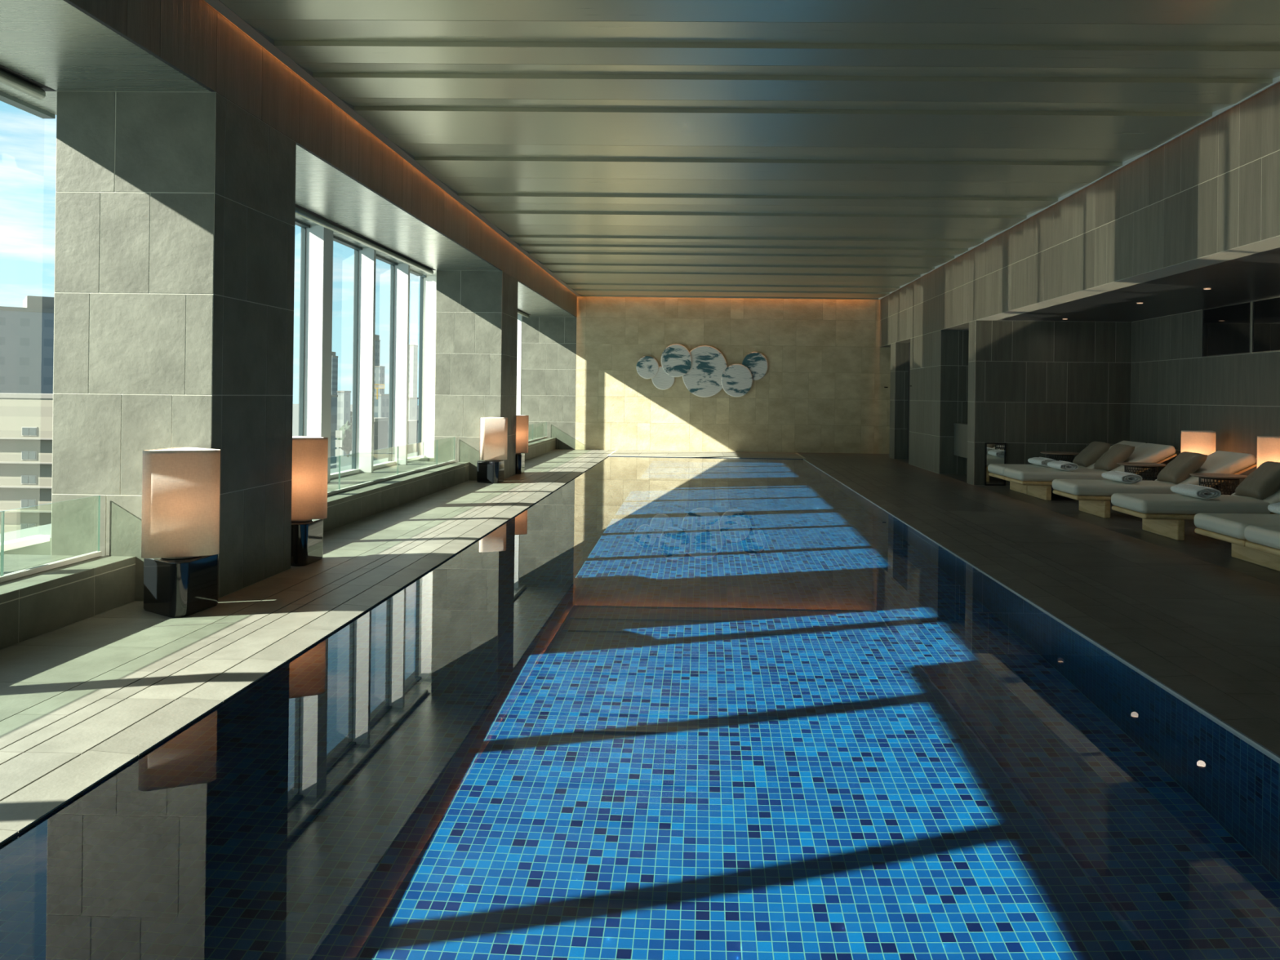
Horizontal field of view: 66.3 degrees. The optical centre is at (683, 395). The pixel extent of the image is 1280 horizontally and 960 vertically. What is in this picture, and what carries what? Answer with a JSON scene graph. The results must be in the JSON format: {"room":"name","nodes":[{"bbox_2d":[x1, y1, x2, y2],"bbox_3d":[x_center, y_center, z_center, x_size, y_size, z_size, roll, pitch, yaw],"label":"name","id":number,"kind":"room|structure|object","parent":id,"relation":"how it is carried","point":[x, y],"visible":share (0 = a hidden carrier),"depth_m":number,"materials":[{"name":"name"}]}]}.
{"room":"indoor swimming pool","nodes":[
{"label":"indoor swimming pool","id":0,"kind":"room"},
{"bbox_2d":[0,452,429,555],"bbox_3d":[-4.360,1.672,9.264,0.455,1.470,26.350,1,0,1],"label":"sill","id":1,"kind":"structure","parent":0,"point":[42,548],"depth_m":6.58,"materials":[{"name":"grey metal"}]},
{"bbox_2d":[417,274,530,457],"bbox_3d":[-3.715,-0.595,18.618,0.443,3.080,7.620,1,0,1],"label":"window","id":2,"kind":"structure","parent":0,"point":[428,284],"depth_m":14.84,"materials":[{"name":"grey metal"}]},
{"bbox_2d":[517,310,529,317],"bbox_3d":[-3.536,-1.775,18.615,0.068,0.068,6.500,1,0,1],"label":"roller blind","id":3,"kind":"object","parent":2,"relation":"attached to","point":[519,312],"depth_m":21.19,"materials":[{"name":"grey"}]},
{"bbox_2d":[0,448,1279,846],"bbox_3d":[1.368,1.380,9.249,10.800,0.200,26.550,1,0,1],"label":"floor","id":4,"kind":"structure","parent":0,"point":[82,701],"depth_m":5.73,"materials":[{"name":"grey tile"}]},
{"bbox_2d":[0,554,135,649],"bbox_3d":[-3.781,1.081,2.251,0.906,0.266,7.151,1,0,1],"label":"ledge","id":5,"kind":"object","parent":4,"relation":"on","point":[32,606],"visible":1,"depth_m":5.23,"materials":[{"name":"grey stone"}]},
{"bbox_2d":[0,495,102,582],"bbox_3d":[-3.536,0.768,2.248,0.030,0.359,7.115,1,0,1],"label":"glass balustrade","id":6,"kind":"object","parent":5,"relation":"on","point":[22,573],"visible":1,"depth_m":5.28,"materials":[{"name":"clear glass"}]},
{"bbox_2d":[51,91,296,601],"bbox_3d":[-3.261,-0.294,6.390,0.958,3.030,1.148,1,0,1],"label":"tiled column","id":7,"kind":"structure","parent":4,"relation":"on","point":[175,211],"depth_m":5.82,"materials":[{"name":"grey tile"}]},
{"bbox_2d":[141,447,220,617],"bbox_3d":[-2.872,0.766,5.605,0.430,0.920,0.400,1,0,1],"label":"lamp","id":8,"kind":"object","parent":4,"relation":"on","point":[180,524],"visible":1,"depth_m":5.48,"materials":[{"name":"beige fabric"}]},
{"bbox_2d":[161,555,199,559],"bbox_3d":[-2.875,0.907,5.603,0.240,0.022,0.240,1,0,1],"label":"diffuser","id":9,"kind":"object","parent":8,"relation":"attached to","point":[171,557],"depth_m":5.51,"materials":[{"name":"white"}]},
{"bbox_2d":[290,435,328,566],"bbox_3d":[-2.849,0.766,7.228,0.431,0.920,0.392,1,0,1],"label":"lamp","id":10,"kind":"object","parent":4,"relation":"on","point":[309,454],"visible":0.56,"depth_m":7.13,"materials":[{"name":"beige fabric"}]},
{"bbox_2d":[291,519,311,521],"bbox_3d":[-2.853,0.907,7.228,0.240,0.022,0.240,1,0,1],"label":"diffuser","id":11,"kind":"object","parent":10,"relation":"attached to","point":[292,520],"depth_m":7.13,"materials":[{"name":"white"}]},
{"bbox_2d":[323,461,469,533],"bbox_3d":[-3.616,1.083,10.549,0.906,0.266,7.158,1,0,1],"label":"ledge","id":12,"kind":"object","parent":4,"relation":"on","point":[347,507],"visible":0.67,"depth_m":10.90,"materials":[{"name":"grey tile"}]},
{"bbox_2d":[327,436,455,495],"bbox_3d":[-3.370,0.770,10.544,0.030,0.359,7.120,1,0,1],"label":"glass balustrade","id":13,"kind":"object","parent":12,"relation":"on","point":[397,474],"visible":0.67,"depth_m":11.00,"materials":[{"name":"clear glass"}]},
{"bbox_2d":[434,270,518,480],"bbox_3d":[-3.094,-0.292,14.707,0.958,3.030,1.179,1,0,1],"label":"tiled column","id":14,"kind":"structure","parent":4,"relation":"on","point":[477,311],"depth_m":14.12,"materials":[{"name":"grey tile"}]},
{"bbox_2d":[476,417,507,483],"bbox_3d":[-2.716,0.768,13.898,0.430,0.920,0.400,1,0,1],"label":"lamp","id":15,"kind":"object","parent":4,"relation":"on","point":[493,430],"visible":1,"depth_m":13.77,"materials":[{"name":"white fabric"}]},
{"bbox_2d":[429,437,555,462],"bbox_3d":[-3.449,1.085,18.863,0.906,0.266,7.120,1,0,1],"label":"ledge","id":16,"kind":"object","parent":4,"relation":"on","point":[540,446],"visible":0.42,"depth_m":20.44,"materials":[{"name":"grey stone"}]},
{"bbox_2d":[528,422,546,442],"bbox_3d":[-3.204,0.772,18.853,0.030,0.359,7.070,1,0,1],"label":"glass balustrade","id":17,"kind":"object","parent":16,"relation":"on","point":[532,440],"visible":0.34,"depth_m":21.09,"materials":[{"name":"clear glass"}]},
{"bbox_2d":[515,414,528,474],"bbox_3d":[-2.683,0.768,15.557,0.431,0.920,0.392,1,0,1],"label":"lamp","id":18,"kind":"object","parent":4,"relation":"on","point":[522,421],"visible":0.48,"depth_m":15.46,"materials":[{"name":"beige fabric"}]},
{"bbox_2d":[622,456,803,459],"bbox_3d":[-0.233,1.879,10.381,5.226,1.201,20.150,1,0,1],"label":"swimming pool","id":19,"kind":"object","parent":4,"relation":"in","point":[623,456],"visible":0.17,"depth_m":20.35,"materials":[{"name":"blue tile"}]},
{"bbox_2d":[0,456,1279,959],"bbox_3d":[-0.283,1.281,10.407,5.244,0.001,20.000,1,0,1],"label":"pool water","id":20,"kind":"object","parent":19,"relation":"in","point":[664,708],"visible":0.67,"depth_m":3.25,"materials":[{"name":"blue liquid"}]},
{"bbox_2d":[1040,451,1079,488],"bbox_3d":[5.399,1.072,14.035,0.540,0.518,0.540,1,0,1],"label":"side table","id":21,"kind":"object","parent":4,"relation":"on","point":[1062,454],"visible":0.23,"depth_m":13.90,"materials":[{"name":"beige wicker"}]},
{"bbox_2d":[987,440,1145,494],"bbox_3d":[5.250,0.972,13.412,1.956,0.714,0.736,1,0,1],"label":"sun lounger","id":22,"kind":"object","parent":4,"relation":"on","point":[996,470],"visible":0.3,"depth_m":13.34,"materials":[{"name":"white fabric"}]},
{"bbox_2d":[987,463,1086,476],"bbox_3d":[4.862,1.025,13.420,1.180,0.125,0.728,1,0,1],"label":"seat cushion","id":23,"kind":"object","parent":22,"relation":"on","point":[994,469],"depth_m":13.38,"materials":[{"name":"beige fabric"}]},
{"bbox_2d":[1027,457,1055,466],"bbox_3d":[4.916,0.903,13.399,0.236,0.110,0.513,1,0,-1],"label":"rolled towel","id":24,"kind":"object","parent":22,"relation":"on","point":[1042,461],"visible":0.84,"depth_m":13.27,"materials":[{"name":"white fabric"}]},
{"bbox_2d":[1072,441,1111,466],"bbox_3d":[5.584,0.801,13.406,0.366,0.352,0.450,1,0,1],"label":"cushion","id":25,"kind":"object","parent":22,"relation":"on","point":[1089,455],"visible":0.94,"depth_m":13.23,"materials":[{"name":"grey fabric"}]},
{"bbox_2d":[1078,440,1145,469],"bbox_3d":[5.824,0.849,13.401,0.860,0.120,0.728,-25,-1,1],"label":"backrest cushion","id":26,"kind":"object","parent":22,"relation":"on","point":[1135,444],"depth_m":13.25,"materials":[{"name":"beige fabric"}]},
{"bbox_2d":[1004,443,1177,500],"bbox_3d":[5.236,0.972,12.673,1.956,0.714,0.736,1,0,1],"label":"sun lounger","id":27,"kind":"object","parent":4,"relation":"on","point":[1038,481],"visible":0.63,"depth_m":12.34,"materials":[{"name":"white fabric"}]},
{"bbox_2d":[1004,467,1108,481],"bbox_3d":[4.847,1.024,12.680,1.180,0.125,0.728,1,0,1],"label":"seat cushion","id":28,"kind":"object","parent":27,"relation":"on","point":[1012,474],"depth_m":12.34,"materials":[{"name":"beige fabric"}]},
{"bbox_2d":[1047,460,1078,471],"bbox_3d":[4.901,0.903,12.659,0.236,0.110,0.513,1,0,1],"label":"rolled towel","id":29,"kind":"object","parent":27,"relation":"on","point":[1060,464],"visible":1,"depth_m":12.46,"materials":[{"name":"white fabric"}]},
{"bbox_2d":[1093,444,1134,471],"bbox_3d":[5.569,0.801,12.666,0.366,0.352,0.450,1,0,1],"label":"cushion","id":30,"kind":"object","parent":27,"relation":"on","point":[1108,461],"visible":0.98,"depth_m":12.50,"materials":[{"name":"grey fabric"}]},
{"bbox_2d":[1092,443,1175,473],"bbox_3d":[5.809,0.849,12.661,0.860,0.120,0.728,-25,-1,1],"label":"backrest cushion","id":31,"kind":"object","parent":27,"relation":"on","point":[1147,452],"depth_m":12.35,"materials":[{"name":"beige fabric"}]},
{"bbox_2d":[1116,462,1165,480],"bbox_3d":[5.493,1.073,11.752,0.540,0.518,0.540,1,0,1],"label":"side table","id":32,"kind":"object","parent":4,"relation":"on","point":[1127,465],"visible":0.26,"depth_m":11.64,"materials":[{"name":"beige wicker"}]},
{"bbox_2d":[1052,450,1257,518],"bbox_3d":[5.200,0.972,10.883,1.956,0.714,0.736,1,0,1],"label":"sun lounger","id":33,"kind":"object","parent":4,"relation":"on","point":[1094,496],"visible":0.7,"depth_m":10.56,"materials":[{"name":"white fabric"}]},
{"bbox_2d":[1052,479,1177,496],"bbox_3d":[4.811,1.024,10.891,1.180,0.125,0.728,1,0,1],"label":"seat cushion","id":34,"kind":"object","parent":33,"relation":"on","point":[1064,487],"depth_m":10.56,"materials":[{"name":"beige fabric"}]},
{"bbox_2d":[1101,471,1142,483],"bbox_3d":[4.865,0.902,10.870,0.236,0.110,0.513,1,0,-1],"label":"rolled towel","id":35,"kind":"object","parent":33,"relation":"on","point":[1117,476],"visible":1,"depth_m":10.69,"materials":[{"name":"white fabric"}]},
{"bbox_2d":[1156,451,1207,484],"bbox_3d":[5.534,0.801,10.876,0.366,0.352,0.450,1,0,1],"label":"cushion","id":36,"kind":"object","parent":33,"relation":"on","point":[1179,469],"visible":0.98,"depth_m":10.72,"materials":[{"name":"brown fabric"}]},
{"bbox_2d":[1154,450,1256,486],"bbox_3d":[5.773,0.848,10.871,0.860,0.120,0.728,-25,-1,1],"label":"backrest cushion","id":37,"kind":"object","parent":33,"relation":"on","point":[1219,461],"depth_m":10.57,"materials":[{"name":"beige fabric"}]},
{"bbox_2d":[1111,488,1279,540],"bbox_3d":[5.167,0.971,9.258,1.956,0.714,0.736,1,0,1],"label":"sun lounger","id":38,"kind":"object","parent":4,"relation":"on","point":[1162,514],"visible":0.83,"depth_m":8.93,"materials":[{"name":"white fabric"}]},
{"bbox_2d":[1111,493,1271,514],"bbox_3d":[4.779,1.024,9.266,1.180,0.125,0.728,1,0,1],"label":"seat cushion","id":39,"kind":"object","parent":38,"relation":"on","point":[1127,503],"depth_m":8.93,"materials":[{"name":"beige fabric"}]},
{"bbox_2d":[1170,483,1221,499],"bbox_3d":[4.833,0.902,9.245,0.236,0.110,0.513,1,0,1],"label":"rolled towel","id":40,"kind":"object","parent":38,"relation":"on","point":[1189,490],"visible":1,"depth_m":9.07,"materials":[{"name":"white fabric"}]},
{"bbox_2d":[1231,488,1279,512],"bbox_3d":[5.741,0.848,9.247,0.860,0.120,0.728,-25,-1,1],"label":"backrest cushion","id":41,"kind":"object","parent":38,"relation":"on","point":[1275,498],"depth_m":9.00,"materials":[{"name":"beige fabric"}]},
{"bbox_2d":[1234,461,1279,499],"bbox_3d":[5.501,0.800,9.252,0.366,0.352,0.450,1,0,1],"label":"cushion","id":42,"kind":"object","parent":38,"relation":"on","point":[1264,482],"visible":1,"depth_m":9.15,"materials":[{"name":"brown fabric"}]},
{"bbox_2d":[1180,430,1221,489],"bbox_3d":[6.204,0.881,11.737,0.412,0.920,0.427,1,0,1],"label":"lamp","id":43,"kind":"object","parent":4,"relation":"on","point":[1202,442],"visible":0.23,"depth_m":11.63,"materials":[{"name":"beige fabric"}]},
{"bbox_2d":[1190,472,1247,495],"bbox_3d":[5.509,1.073,10.072,0.540,0.518,0.540,1,0,1],"label":"side table","id":44,"kind":"object","parent":4,"relation":"on","point":[1228,477],"visible":0.21,"depth_m":9.98,"materials":[{"name":"beige wicker"}]},
{"bbox_2d":[1194,512,1279,571],"bbox_3d":[5.135,0.971,7.634,1.956,0.714,0.736,1,0,1],"label":"sun lounger","id":45,"kind":"object","parent":4,"relation":"on","point":[1228,527],"visible":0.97,"depth_m":7.62,"materials":[{"name":"white fabric"}]},
{"bbox_2d":[1194,512,1279,539],"bbox_3d":[4.746,1.023,7.641,1.180,0.125,0.728,1,0,1],"label":"seat cushion","id":46,"kind":"object","parent":45,"relation":"on","point":[1221,526],"depth_m":7.63,"materials":[{"name":"beige fabric"}]},
{"bbox_2d":[1267,502,1279,514],"bbox_3d":[4.800,0.901,7.620,0.236,0.110,0.513,1,0,2],"label":"rolled towel","id":47,"kind":"object","parent":45,"relation":"on","point":[1274,508],"visible":1,"depth_m":7.79,"materials":[{"name":"white fabric"}]},
{"bbox_2d":[1244,524,1279,556],"bbox_3d":[5.120,0.971,6.889,1.956,0.714,0.736,1,0,1],"label":"sun lounger","id":48,"kind":"object","parent":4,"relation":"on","point":[1263,538],"visible":1,"depth_m":7.03,"materials":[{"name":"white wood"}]},
{"bbox_2d":[1257,435,1279,467],"bbox_3d":[6.151,0.881,10.077,0.412,0.920,0.427,1,0,1],"label":"lamp","id":49,"kind":"object","parent":4,"relation":"on","point":[1268,446],"visible":0.18,"depth_m":10.05,"materials":[{"name":"beige fabric"}]},
{"bbox_3d":[-3.427,-0.296,-1.907,0.958,3.030,1.153,1,0,1],"label":"tiled column","id":50,"kind":"structure","parent":4,"relation":"on","visible":0},
{"bbox_2d":[0,0,575,317],"bbox_3d":[-3.368,-1.966,9.245,1.274,0.310,26.350,1,0,1],"label":"soffit","id":51,"kind":"structure","parent":50,"relation":"on","point":[54,44],"depth_m":5.72,"materials":[{"name":"silver metal"}]},
{"bbox_2d":[520,296,890,453],"bbox_3d":[0.808,-0.652,22.488,9.900,3.950,0.302,1,0,1],"label":"wall","id":52,"kind":"structure","parent":0,"point":[822,389],"depth_m":22.34,"materials":[{"name":"beige stone"}]},
{"bbox_2d":[0,64,56,551],"bbox_3d":[-4.042,-0.599,2.257,0.443,3.080,8.151,1,0,1],"label":"window","id":53,"kind":"structure","parent":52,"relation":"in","point":[9,77],"depth_m":5.89,"materials":[{"name":"grey"}]},
{"bbox_2d":[0,69,45,99],"bbox_3d":[-3.863,-1.779,2.254,0.068,0.068,7.031,1,0,1],"label":"roller blind","id":54,"kind":"object","parent":53,"relation":"attached to","point":[9,77],"depth_m":5.58,"materials":[{"name":"grey fabric"}]},
{"bbox_2d":[294,204,435,482],"bbox_3d":[-3.876,-0.597,10.555,0.443,3.080,8.158,1,0,1],"label":"window","id":55,"kind":"structure","parent":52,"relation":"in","point":[317,241],"depth_m":12.04,"materials":[{"name":"grey metal"}]},
{"bbox_2d":[295,206,433,274],"bbox_3d":[-3.697,-1.777,10.552,0.068,0.068,7.038,1,0,1],"label":"roller blind","id":56,"kind":"object","parent":55,"relation":"attached to","point":[300,211],"depth_m":11.01,"materials":[{"name":"grey fabric"}]},
{"bbox_2d":[204,0,581,296],"bbox_3d":[-2.636,-2.330,9.190,0.086,0.123,26.270,1,0,1],"label":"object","id":57,"kind":"structure","parent":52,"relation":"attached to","point":[268,43],"depth_m":7.71,"materials":[{"name":"beige wood"}]},
{"bbox_2d":[635,343,768,397],"bbox_3d":[0.423,-0.569,22.299,3.002,1.208,0.095,1,0,1],"label":"wall art","id":58,"kind":"object","parent":52,"relation":"attached to","point":[704,371],"visible":1,"depth_m":22.28,"materials":[{"name":"stone"}]},
{"bbox_2d":[219,0,1279,299],"bbox_3d":[0.784,-2.248,9.123,6.765,0.040,26.267,1,0,1],"label":"ceiling","id":59,"kind":"structure","parent":0,"point":[841,149],"depth_m":7.67,"materials":[{"name":"grey metal"}]},
{"bbox_2d":[879,81,1279,485],"bbox_3d":[5.790,-0.614,9.061,3.202,3.900,26.350,1,0,1],"label":"wall","id":60,"kind":"structure","parent":0,"point":[1209,195],"depth_m":14.37,"materials":[{"name":"grey stone"}]},
{"bbox_2d":[906,342,910,459],"bbox_3d":[4.673,0.107,19.651,0.080,2.430,1.500,1,0,1],"label":"door","id":61,"kind":"structure","parent":60,"relation":"in","point":[908,380],"depth_m":20.32,"materials":[{"name":"grey"}]},
{"bbox_2d":[953,422,967,457],"bbox_3d":[4.873,0.734,15.673,0.665,0.540,1.655,1,0,1],"label":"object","id":62,"kind":"structure","parent":60,"relation":"attached to","point":[960,428],"depth_m":16.08,"materials":[{"name":"stone"}]},
{"bbox_2d":[953,422,967,426],"bbox_3d":[4.876,0.484,15.673,0.665,0.040,1.655,1,0,1],"label":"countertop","id":63,"kind":"structure","parent":62,"relation":"on","point":[963,424],"depth_m":16.14,"materials":[{"name":"stone"}]},
{"bbox_2d":[984,442,1005,485],"bbox_3d":[4.586,1.006,14.393,0.300,0.630,0.024,1,0,1],"label":"wall mirror","id":64,"kind":"object","parent":60,"relation":"attached to","point":[995,452],"visible":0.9,"depth_m":14.39,"materials":[{"name":"black paint"}]},
{"bbox_2d":[878,75,1279,300],"bbox_3d":[4.169,-2.210,9.054,0.013,0.070,26.270,1,0,1],"label":"trim","id":65,"kind":"structure","parent":60,"relation":"attached to","point":[1275,80],"depth_m":9.31,"materials":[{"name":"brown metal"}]},
{"bbox_2d":[961,247,1279,329],"bbox_3d":[5.637,-1.132,9.064,2.280,0.068,26.350,1,0,1],"label":"ceiling","id":66,"kind":"structure","parent":0,"point":[1255,277],"depth_m":10.66,"materials":[{"name":"grey metal"}]},
{"bbox_2d":[1130,309,1279,493],"bbox_3d":[6.537,-0.255,5.120,0.302,3.200,18.500,1,0,1],"label":"wall","id":67,"kind":"structure","parent":0,"point":[1174,389],"depth_m":12.52,"materials":[{"name":"grey tile"}]},
{"bbox_2d":[1201,301,1252,357],"bbox_3d":[6.517,-0.785,11.757,0.020,0.600,1.090,1,0,1],"label":"window","id":68,"kind":"structure","parent":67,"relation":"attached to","point":[1226,330],"depth_m":11.72,"materials":[{"name":"black glass"}]},
{"bbox_2d":[1251,296,1279,353],"bbox_3d":[6.494,-0.785,10.627,0.020,0.600,1.110,1,0,1],"label":"glass screen","id":69,"kind":"object","parent":67,"relation":"attached to","point":[1265,333],"visible":1,"depth_m":10.91,"materials":[{"name":"black glass"}]},
{"label":"outside","id":70,"kind":"structure","parent":0,"visible":0},
{"bbox_2d":[292,404,418,467],"bbox_3d":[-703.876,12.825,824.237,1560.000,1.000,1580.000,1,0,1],"label":"ground","id":71,"kind":"structure","parent":70,"point":[344,460],"depth_m":513.84,"materials":[{"name":"grey"}]},
{"bbox_2d":[0,392,53,533],"bbox_3d":[-85.808,9.945,127.339,30.400,20.456,17.000,1,0,1],"label":"building","id":72,"kind":"structure","parent":71,"relation":"on","point":[26,420],"depth_m":119.63,"materials":[{"name":"grey concrete"}]},
{"bbox_2d":[0,295,54,393],"bbox_3d":[-106.852,1.727,169.170,24.200,36.357,24.200,1,0,-37],"label":"building","id":73,"kind":"structure","parent":71,"relation":"on","point":[26,332],"depth_m":155.91,"materials":[{"name":"grey concrete"}]},
{"bbox_2d":[22,295,54,309],"bbox_3d":[-106.637,-15.250,169.170,12.000,2.400,12.000,1,0,-37],"label":"rooftop structure","id":74,"kind":"object","parent":73,"relation":"on","point":[29,301],"depth_m":162.00,"materials":[{"name":"grey concrete"}]},
{"bbox_2d":[330,395,337,468],"bbox_3d":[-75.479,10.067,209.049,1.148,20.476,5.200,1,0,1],"label":"building","id":75,"kind":"structure","parent":71,"relation":"on","point":[334,397],"depth_m":209.70,"materials":[{"name":"grey concrete"}]},
{"bbox_2d":[331,351,337,395],"bbox_3d":[-222.317,-4.523,609.069,10.860,45.924,9.200,1,0,1],"label":"building","id":76,"kind":"structure","parent":71,"relation":"on","point":[334,358],"depth_m":608.11,"materials":[{"name":"grey concrete"}]},
{"bbox_2d":[336,391,351,456],"bbox_3d":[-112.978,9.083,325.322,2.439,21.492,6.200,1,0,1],"label":"building","id":77,"kind":"structure","parent":71,"relation":"on","point":[344,397],"depth_m":322.34,"materials":[{"name":"grey concrete"}]},
{"bbox_2d":[337,420,351,457],"bbox_3d":[-108.734,13.934,317.648,6.874,11.898,7.677,1,0,1],"label":"tree","id":78,"kind":"object","parent":71,"relation":"on","point":[346,438],"visible":0.59,"depth_m":315.33,"materials":[{"name":"green plant"}]},
{"bbox_2d":[335,417,388,460],"bbox_3d":[-39.883,11.743,121.319,4.820,18.028,5.200,1,0,1],"label":"building","id":79,"kind":"structure","parent":71,"relation":"on","point":[380,424],"depth_m":120.51,"materials":[{"name":"grey stone"}]},
{"bbox_2d":[374,334,380,365],"bbox_3d":[-181.286,-8.236,568.241,6.936,54.392,9.200,1,0,1],"label":"building","id":80,"kind":"structure","parent":71,"relation":"on","point":[377,341],"depth_m":568.21,"materials":[{"name":"grey concrete"}]},
{"bbox_2d":[374,334,379,339],"bbox_3d":[-180.957,-34.130,568.241,6.062,2.600,8.100,1,0,1],"label":"plant","id":81,"kind":"object","parent":80,"relation":"on","point":[376,337],"depth_m":567.65,"materials":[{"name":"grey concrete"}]},
{"bbox_2d":[373,365,385,394],"bbox_3d":[-173.318,1.182,547.575,9.549,35.760,8.200,1,0,1],"label":"building","id":82,"kind":"structure","parent":71,"relation":"on","point":[379,370],"depth_m":543.51,"materials":[{"name":"grey concrete"}]},
{"bbox_2d":[373,393,388,457],"bbox_3d":[-96.366,9.709,305.986,6.247,20.661,8.200,1,0,1],"label":"building","id":83,"kind":"structure","parent":71,"relation":"on","point":[380,405],"depth_m":303.25,"materials":[{"name":"grey concrete"}]},
{"bbox_2d":[407,420,417,453],"bbox_3d":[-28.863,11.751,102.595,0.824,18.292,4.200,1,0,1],"label":"building","id":84,"kind":"structure","parent":71,"relation":"on","point":[412,438],"depth_m":102.77,"materials":[{"name":"grey concrete"}]},
{"bbox_2d":[408,344,417,397],"bbox_3d":[-199.150,-9.054,709.127,9.826,55.573,10.200,1,0,1],"label":"building","id":85,"kind":"structure","parent":71,"relation":"on","point":[413,349],"depth_m":704.05,"materials":[{"name":"grey concrete"}]},
{"bbox_2d":[408,397,418,420],"bbox_3d":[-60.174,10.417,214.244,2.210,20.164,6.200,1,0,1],"label":"building","id":86,"kind":"structure","parent":71,"relation":"on","point":[412,402],"depth_m":213.60,"materials":[{"name":"grey concrete"}]},
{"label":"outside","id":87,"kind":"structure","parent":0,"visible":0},
{"bbox_2d":[374,384,384,399],"bbox_3d":[-93.252,-1.237,298.025,4.400,4.650,0.200,1,0,1],"label":"billboard","id":88,"kind":"object","parent":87,"point":[376,386],"visible":0.66,"depth_m":297.97,"materials":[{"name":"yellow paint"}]},
{"bbox_3d":[1.319,-2.596,9.301,11.000,0.250,26.650,1,0,1],"label":"ceiling slab","id":89,"kind":"structure","parent":0,"visible":0},
{"bbox_2d":[63,0,577,317],"bbox_3d":[-2.713,-2.287,9.232,0.028,0.970,26.350,1,0,1],"label":"bulkhead","id":90,"kind":"object","parent":89,"relation":"attached to","point":[192,37],"visible":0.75,"depth_m":6.89,"materials":[{"name":"grey"}]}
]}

